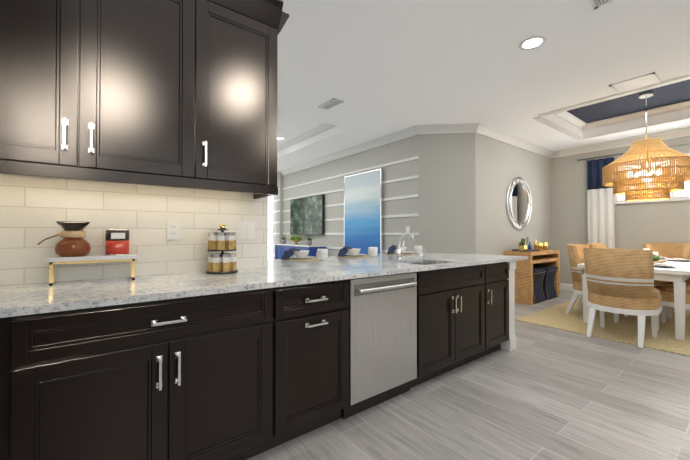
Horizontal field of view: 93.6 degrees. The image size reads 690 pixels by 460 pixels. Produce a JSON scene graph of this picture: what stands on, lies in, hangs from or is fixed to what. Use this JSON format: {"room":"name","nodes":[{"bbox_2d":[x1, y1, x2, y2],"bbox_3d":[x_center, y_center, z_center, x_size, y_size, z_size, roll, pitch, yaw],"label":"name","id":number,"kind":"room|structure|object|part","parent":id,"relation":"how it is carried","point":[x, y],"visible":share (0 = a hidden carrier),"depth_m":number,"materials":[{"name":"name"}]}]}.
{"room":"kitchen","nodes":[
{"label":"kitchen","id":0,"kind":"room"},
{"bbox_2d":[277,111,335,151],"bbox_3d":[-2.077,-1.830,5.878,2.680,0.150,3.680,0,-1,-38],"label":"ceiling","id":1,"kind":"structure","parent":0,"point":[290,126],"depth_m":5.75,"materials":[{"name":"paint"}]},
{"bbox_2d":[272,135,418,258],"bbox_3d":[-0.431,-0.198,7.236,0.236,2.850,5.270,0,-1,-38],"label":"wall","id":2,"kind":"structure","parent":0,"point":[397,162],"depth_m":6.36,"materials":[{"name":"grey paint"}]},
{"bbox_2d":[290,194,324,234],"bbox_3d":[-0.936,-0.338,7.813,0.058,0.900,1.500,0,-1,-38],"label":"painting","id":3,"kind":"object","parent":2,"relation":"attached to","point":[307,215],"visible":0.93,"depth_m":7.67,"materials":[{"name":"green"}]},
{"bbox_2d":[344,169,382,253],"bbox_3d":[0.327,-0.177,6.179,0.045,1.820,1.080,0,-1,-38],"label":"painting","id":4,"kind":"object","parent":2,"relation":"attached to","point":[363,211],"visible":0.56,"depth_m":6.10,"materials":[{"name":"blue paint"}]},
{"bbox_2d":[280,74,689,175],"bbox_3d":[1.090,-1.702,4.022,8.560,0.340,12.000,0,-1,-38],"label":"crown molding","id":5,"kind":"structure","parent":2,"relation":"attached to","point":[491,132],"depth_m":5.38,"materials":[{"name":"white paint"}]},
{"bbox_2d":[560,283,572,290],"bbox_3d":[1.090,1.133,3.997,8.560,0.130,12.000,0,-1,-38],"label":"baseboard","id":6,"kind":"structure","parent":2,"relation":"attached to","point":[564,286],"depth_m":6.57,"materials":[{"name":"white paint"}]},
{"bbox_2d":[419,133,475,253],"bbox_3d":[1.613,-0.217,5.160,0.870,2.850,0.120,0,-1,6],"label":"wall","id":7,"kind":"structure","parent":0,"point":[447,195],"depth_m":5.10,"materials":[{"name":"grey paint"}]},
{"bbox_2d":[246,290,689,459],"bbox_3d":[1.105,1.223,4.008,9.200,0.050,12.600,0,-1,-38],"label":"floor","id":8,"kind":"structure","parent":0,"point":[539,392],"depth_m":2.11,"materials":[{"name":"grey wood"}]},
{"bbox_2d":[0,286,287,459],"bbox_3d":[-0.949,0.734,1.613,1.118,0.884,0.640,0,-1,-38],"label":"base cabinet","id":9,"kind":"object","parent":8,"relation":"on","point":[242,375],"depth_m":1.33,"materials":[{"name":"black wood"}]},
{"bbox_2d":[273,243,325,258],"bbox_3d":[-1.121,0.786,7.718,0.448,0.890,1.750,0,-1,-38],"label":"sideboard","id":10,"kind":"object","parent":8,"relation":"on","point":[280,249],"visible":0.33,"depth_m":7.55,"materials":[{"name":"blue paint"}]},
{"bbox_2d":[279,233,286,243],"bbox_3d":[-1.545,0.214,8.186,0.304,0.262,0.206,0,-1,-38],"label":"plant","id":11,"kind":"object","parent":10,"relation":"on","point":[283,240],"visible":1,"depth_m":8.15,"materials":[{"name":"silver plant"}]},
{"bbox_2d":[287,235,304,243],"bbox_3d":[-1.159,0.230,7.700,0.430,0.220,0.430,0,-1,-38],"label":"moss bowl","id":12,"kind":"object","parent":10,"relation":"on","point":[296,239],"visible":0.98,"depth_m":7.61,"materials":[{"name":"gold metal"}]},
{"bbox_2d":[303,234,313,244],"bbox_3d":[-0.797,0.205,7.247,0.304,0.262,0.206,0,-1,-38],"label":"plant","id":13,"kind":"object","parent":10,"relation":"on","point":[309,240],"visible":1,"depth_m":7.21,"materials":[{"name":"green plant"}]},
{"bbox_2d":[288,279,348,440],"bbox_3d":[-0.389,0.738,2.043,0.566,0.884,0.640,0,-1,-38],"label":"base cabinet","id":14,"kind":"object","parent":8,"relation":"on","point":[318,313],"depth_m":1.83,"materials":[{"name":"black wood"}]},
{"bbox_2d":[341,272,416,418],"bbox_3d":[0.123,0.743,2.354,0.610,0.880,0.621,0,-1,-38],"label":"dishwasher","id":15,"kind":"object","parent":8,"relation":"on","point":[383,338],"visible":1,"depth_m":2.13,"materials":[{"name":"silver metal"}]},
{"bbox_2d":[416,263,491,369],"bbox_3d":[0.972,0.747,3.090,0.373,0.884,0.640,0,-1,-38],"label":"base cabinet","id":16,"kind":"object","parent":8,"relation":"on","point":[454,305],"depth_m":2.62,"materials":[{"name":"black wood"}]},
{"bbox_2d":[492,262,508,351],"bbox_3d":[1.217,0.749,3.278,0.518,0.884,0.640,0,-1,-38],"label":"base cabinet","id":17,"kind":"object","parent":8,"relation":"on","point":[500,271],"depth_m":3.09,"materials":[{"name":"black wood"}]},
{"bbox_2d":[0,253,527,317],"bbox_3d":[-0.286,0.379,2.504,4.530,0.219,1.300,0,-1,-38],"label":"countertop","id":18,"kind":"structure","parent":17,"relation":"on","point":[26,299],"depth_m":1.59,"materials":[{"name":"stone"}]},
{"bbox_2d":[45,254,137,285],"bbox_3d":[-1.278,0.196,1.655,0.360,0.130,0.130,0,-1,-38],"label":"stand","id":19,"kind":"object","parent":18,"relation":"on","point":[52,260],"visible":0.98,"depth_m":1.59,"materials":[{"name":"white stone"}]},
{"bbox_2d":[37,221,90,256],"bbox_3d":[-1.368,0.044,1.587,0.197,0.170,0.140,0,-1,-38],"label":"coffee maker","id":20,"kind":"object","parent":19,"relation":"on","point":[72,243],"visible":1,"depth_m":1.56,"materials":[{"name":"orange glass"}]},
{"bbox_2d":[105,229,129,254],"bbox_3d":[-1.203,0.064,1.713,0.106,0.134,0.106,0,-1,-38],"label":"box","id":21,"kind":"object","parent":19,"relation":"on","point":[116,241],"visible":1,"depth_m":1.67,"materials":[{"name":"red"}]},
{"bbox_2d":[206,225,237,273],"bbox_3d":[-0.764,0.117,2.019,0.190,0.295,0.190,0,-1,-38],"label":"spice rack","id":22,"kind":"object","parent":18,"relation":"on","point":[222,241],"visible":1,"depth_m":1.96,"materials":[{"name":"black plastic"}]},
{"bbox_2d":[281,247,327,260],"bbox_3d":[-0.398,0.217,2.981,0.386,0.111,0.390,0,-1,-38],"label":"place setting","id":23,"kind":"object","parent":18,"relation":"on","point":[302,255],"visible":1,"depth_m":2.91,"materials":[{"name":"white ceramic"}]},
{"bbox_2d":[336,246,377,257],"bbox_3d":[0.094,0.221,3.359,0.386,0.111,0.390,0,-1,-38],"label":"place setting","id":24,"kind":"object","parent":18,"relation":"on","point":[355,253],"visible":1,"depth_m":3.29,"materials":[{"name":"white ceramic"}]},
{"bbox_2d":[384,245,422,254],"bbox_3d":[0.641,0.224,3.730,0.386,0.111,0.390,0,-1,-38],"label":"place setting","id":25,"kind":"object","parent":18,"relation":"on","point":[392,249],"visible":0.92,"depth_m":3.66,"materials":[{"name":"white ceramic"}]},
{"bbox_2d":[396,233,414,259],"bbox_3d":[0.569,0.150,2.960,0.120,0.246,0.213,0,-1,-38],"label":"faucet","id":26,"kind":"object","parent":18,"relation":"on","point":[399,248],"visible":1,"depth_m":2.98,"materials":[{"name":"silver metal"}]},
{"bbox_2d":[501,261,515,350],"bbox_3d":[1.479,0.751,3.470,0.124,0.885,0.635,0,-1,-38],"label":"post","id":27,"kind":"object","parent":8,"relation":"on","point":[509,344],"visible":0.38,"depth_m":3.22,"materials":[{"name":"white paint"}]},
{"bbox_2d":[504,249,559,304],"bbox_3d":[3.332,0.789,5.743,1.200,0.850,0.430,0,-1,-38],"label":"console","id":28,"kind":"object","parent":8,"relation":"on","point":[523,270],"visible":0.69,"depth_m":5.36},
{"bbox_2d":[512,237,547,251],"bbox_3d":[3.341,0.246,5.748,1.015,0.233,0.260,0,-1,-38],"label":"decor","id":29,"kind":"object","parent":28,"relation":"on","point":[525,245],"visible":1,"depth_m":5.59,"materials":[{"name":"gold plastic"}]},
{"bbox_2d":[533,268,545,303],"bbox_3d":[3.127,0.937,5.565,0.434,0.551,0.434,0,-1,-38],"label":"stool","id":30,"kind":"object","parent":8,"relation":"on","point":[538,277],"visible":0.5,"depth_m":5.41,"materials":[{"name":"blue fabric"}]},
{"bbox_2d":[533,265,557,299],"bbox_3d":[3.531,0.940,5.876,0.434,0.551,0.434,0,-1,-38],"label":"stool","id":31,"kind":"object","parent":8,"relation":"on","point":[549,290],"visible":0.5,"depth_m":5.70,"materials":[{"name":"blue fabric"}]},
{"bbox_2d":[515,297,689,356],"bbox_3d":[4.194,1.194,4.258,3.000,0.011,2.430,0,-1,-38],"label":"jute rug","id":32,"kind":"object","parent":8,"relation":"on","point":[624,330],"visible":0.44,"depth_m":3.98,"materials":[{"name":"beige wicker"}]},
{"bbox_2d":[565,244,627,322],"bbox_3d":[3.497,0.697,4.512,0.619,0.985,0.670,0,-1,-38],"label":"dining chair","id":33,"kind":"object","parent":32,"relation":"on","point":[575,254],"visible":0.44,"depth_m":4.52,"materials":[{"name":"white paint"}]},
{"bbox_2d":[586,243,606,247],"bbox_3d":[4.171,0.702,5.030,0.619,0.985,0.670,0,-1,-38],"label":"dining chair","id":34,"kind":"object","parent":32,"relation":"on","point":[596,245],"visible":0.1,"depth_m":5.31,"materials":[{"name":"white paint"}]},
{"bbox_2d":[583,248,661,347],"bbox_3d":[3.064,0.689,3.602,0.670,0.985,0.619,0,-1,-38],"label":"dining chair","id":35,"kind":"object","parent":32,"relation":"on","point":[620,281],"visible":1,"depth_m":3.38,"materials":[{"name":"brown wicker"}]},
{"bbox_2d":[577,260,689,340],"bbox_3d":[4.093,0.815,4.392,2.000,0.747,1.000,0,-1,-38],"label":"dining table","id":36,"kind":"object","parent":32,"relation":"on","point":[679,275],"visible":0.48,"depth_m":3.51,"materials":[{"name":"white paint"}]},
{"bbox_2d":[643,248,689,267],"bbox_3d":[4.096,0.348,4.392,2.024,0.185,0.734,0,-1,-38],"label":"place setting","id":37,"kind":"object","parent":36,"relation":"on","point":[658,261],"visible":0.46,"depth_m":4.34,"materials":[{"name":"white ceramic"}]},
{"bbox_2d":[643,243,689,309],"bbox_3d":[5.122,0.703,5.184,0.670,0.985,0.619,0,-1,-38],"label":"dining chair","id":38,"kind":"object","parent":32,"relation":"on","point":[673,250],"visible":0.1,"depth_m":5.30,"materials":[{"name":"brown wicker"}]},
{"bbox_2d":[654,281,689,329],"bbox_3d":[4.055,0.691,3.786,0.619,0.985,0.670,0,-1,-38],"label":"dining chair","id":39,"kind":"object","parent":32,"relation":"on","point":[667,295],"visible":0.31,"depth_m":3.75,"materials":[{"name":"brown wicker"}]},
{"bbox_2d":[662,278,689,317],"bbox_3d":[4.729,0.695,4.304,0.619,0.985,0.670,0,-1,-38],"label":"dining chair","id":40,"kind":"object","parent":32,"relation":"on","point":[669,309],"visible":0.21,"depth_m":4.36,"materials":[{"name":"brown wicker"}]},
{"bbox_2d":[277,0,689,171],"bbox_3d":[1.105,-1.712,4.035,9.200,0.120,12.600,0,-1,-38],"label":"ceiling","id":41,"kind":"structure","parent":0,"point":[380,68],"depth_m":3.21,"materials":[{"name":"paint"}]},
{"bbox_2d":[277,123,335,151],"bbox_3d":[-1.078,-1.806,6.645,0.080,0.085,3.600,0,-1,-38],"label":"crown molding","id":42,"kind":"structure","parent":41,"relation":"attached to","point":[325,126],"depth_m":6.22,"materials":[{"name":"white paint"}]},
{"bbox_2d":[318,98,343,109],"bbox_3d":[-0.187,-1.644,4.238,0.160,0.012,0.360,0,-1,-38],"label":"ceiling vent","id":43,"kind":"object","parent":41,"relation":"in","point":[330,104],"visible":0.98,"depth_m":4.23,"materials":[{"name":"white metal"}]},
{"bbox_2d":[519,36,545,49],"bbox_3d":[1.660,-1.656,2.871,0.210,0.012,0.210,0,-1,-38],"label":"recessed light","id":44,"kind":"object","parent":41,"relation":"in","point":[533,42],"visible":0.98,"depth_m":2.86,"materials":[{"name":"white paint"}]},
{"bbox_2d":[539,113,586,139],"bbox_3d":[3.521,-1.741,5.224,1.560,0.240,0.180,0,-1,-38],"label":"crown molding","id":45,"kind":"structure","parent":41,"relation":"attached to","point":[564,114],"depth_m":5.32,"materials":[{"name":"white paint"}]},
{"bbox_2d":[588,0,614,8],"bbox_3d":[1.742,-1.662,2.189,0.500,0.012,0.220,0,-1,-38],"label":"ceiling vent","id":46,"kind":"object","parent":41,"relation":"in","point":[595,4],"visible":0.94,"depth_m":2.36,"materials":[{"name":"white metal"}]},
{"bbox_2d":[609,72,660,93],"bbox_3d":[3.282,-1.649,3.664,0.380,0.012,0.380,0,-1,-38],"label":"ceiling vent","id":47,"kind":"object","parent":41,"relation":"in","point":[642,81],"visible":0.9,"depth_m":3.64,"materials":[{"name":"white metal"}]},
{"bbox_2d":[475,133,550,256],"bbox_3d":[3.207,-0.209,6.005,3.010,2.850,0.157,0,-1,-38],"label":"wall","id":48,"kind":"structure","parent":0,"point":[500,166],"depth_m":5.70,"materials":[{"name":"grey paint"}]},
{"bbox_3d":[3.201,-0.485,5.925,0.970,0.970,0.035,0,-1,-38],"label":"round mirror","id":49,"kind":"part","parent":48,"relation":"part of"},
{"bbox_2d":[550,136,689,283],"bbox_3d":[6.283,-0.224,4.375,0.120,2.850,6.250,0,-1,-38],"label":"wall","id":50,"kind":"structure","parent":0,"point":[637,225],"depth_m":6.16,"materials":[{"name":"grey paint"}]},
{"bbox_2d":[577,143,689,161],"bbox_3d":[5.396,-1.375,5.344,0.116,0.050,2.640,0,-1,-38],"label":"curtain rod","id":51,"kind":"object","parent":50,"relation":"attached to","point":[578,160],"visible":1,"depth_m":5.92,"materials":[{"name":"silver metal"}]},
{"bbox_2d":[587,157,614,247],"bbox_3d":[5.367,-0.075,5.316,0.062,2.530,2.300,0,-1,-38],"label":"panel","id":52,"kind":"object","parent":51,"relation":"hanging from","point":[601,211],"visible":0.65,"depth_m":6.06,"materials":[{"name":"white fabric"}]},
{"bbox_2d":[615,153,689,203],"bbox_3d":[5.421,-0.860,5.365,0.043,0.760,1.600,0,-1,-38],"label":"dining room window","id":53,"kind":"structure","parent":50,"relation":"in","point":[682,195],"depth_m":5.45,"materials":[{"name":"white"}]},
{"bbox_2d":[553,79,689,130],"bbox_3d":[4.123,-1.843,4.451,1.830,0.150,2.020,0,-1,-38],"label":"ceiling","id":54,"kind":"structure","parent":0,"point":[673,93],"depth_m":4.81,"materials":[{"name":"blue paint"}]},
{"bbox_2d":[602,92,689,200],"bbox_3d":[4.133,-1.142,4.440,0.958,1.453,0.958,0,-1,-38],"label":"chandelier","id":55,"kind":"object","parent":54,"relation":"hanging from","point":[666,183],"visible":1,"depth_m":4.25,"materials":[{"name":"brown wicker"}]},
{"bbox_3d":[-1.419,-0.247,1.752,2.070,2.850,0.120,0,-1,-38],"label":"backsplash","id":56,"kind":"structure","parent":0,"visible":0},
{"bbox_2d":[0,174,267,285],"bbox_3d":[-1.368,-0.014,1.786,1.956,0.555,0.126,0,-1,-38],"label":"tile backsplash","id":57,"kind":"structure","parent":56,"relation":"attached to","point":[33,210],"depth_m":1.80,"materials":[{"name":"white tile"}]},
{"bbox_2d":[167,220,179,239],"bbox_3d":[-1.035,0.000,1.956,0.072,0.116,0.008,0,-1,-38],"label":"outlet","id":58,"kind":"object","parent":57,"relation":"attached to","point":[173,226],"depth_m":1.95,"materials":[{"name":"white plastic"}]},
{"bbox_2d":[238,222,254,238],"bbox_3d":[-0.678,0.002,2.231,0.116,0.116,0.009,0,-1,-38],"label":"light switch","id":59,"kind":"object","parent":57,"relation":"attached to","point":[246,230],"depth_m":2.23,"materials":[{"name":"white plastic"}]},
{"bbox_3d":[-0.425,-0.273,-1.141,0.120,2.850,5.680,0,-1,-38],"label":"wall","id":60,"kind":"structure","parent":0,"visible":0},
{"bbox_2d":[0,0,211,187],"bbox_3d":[-1.289,-0.790,1.555,1.112,1.028,0.342,0,-1,-38],"label":"upper cabinet","id":61,"kind":"object","parent":60,"relation":"attached to","point":[174,93],"depth_m":1.50,"materials":[{"name":"brown wood"}]},
{"bbox_2d":[204,0,283,195],"bbox_3d":[-0.733,-0.786,1.983,0.544,1.028,0.342,0,-1,-38],"label":"upper cabinet","id":62,"kind":"object","parent":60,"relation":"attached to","point":[244,37],"depth_m":1.89,"materials":[{"name":"brown wood"}]},
{"bbox_3d":[-4.047,-0.194,7.703,5.160,2.850,0.120,0,-1,-38],"label":"wall","id":63,"kind":"structure","parent":0,"visible":0},
{"bbox_2d":[268,196,272,259],"bbox_3d":[-2.120,-0.016,9.088,0.205,2.520,0.028,0,-1,-38],"label":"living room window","id":64,"kind":"structure","parent":63,"relation":"in","point":[270,227],"depth_m":9.11,"materials":[{"name":"white"}]}
]}

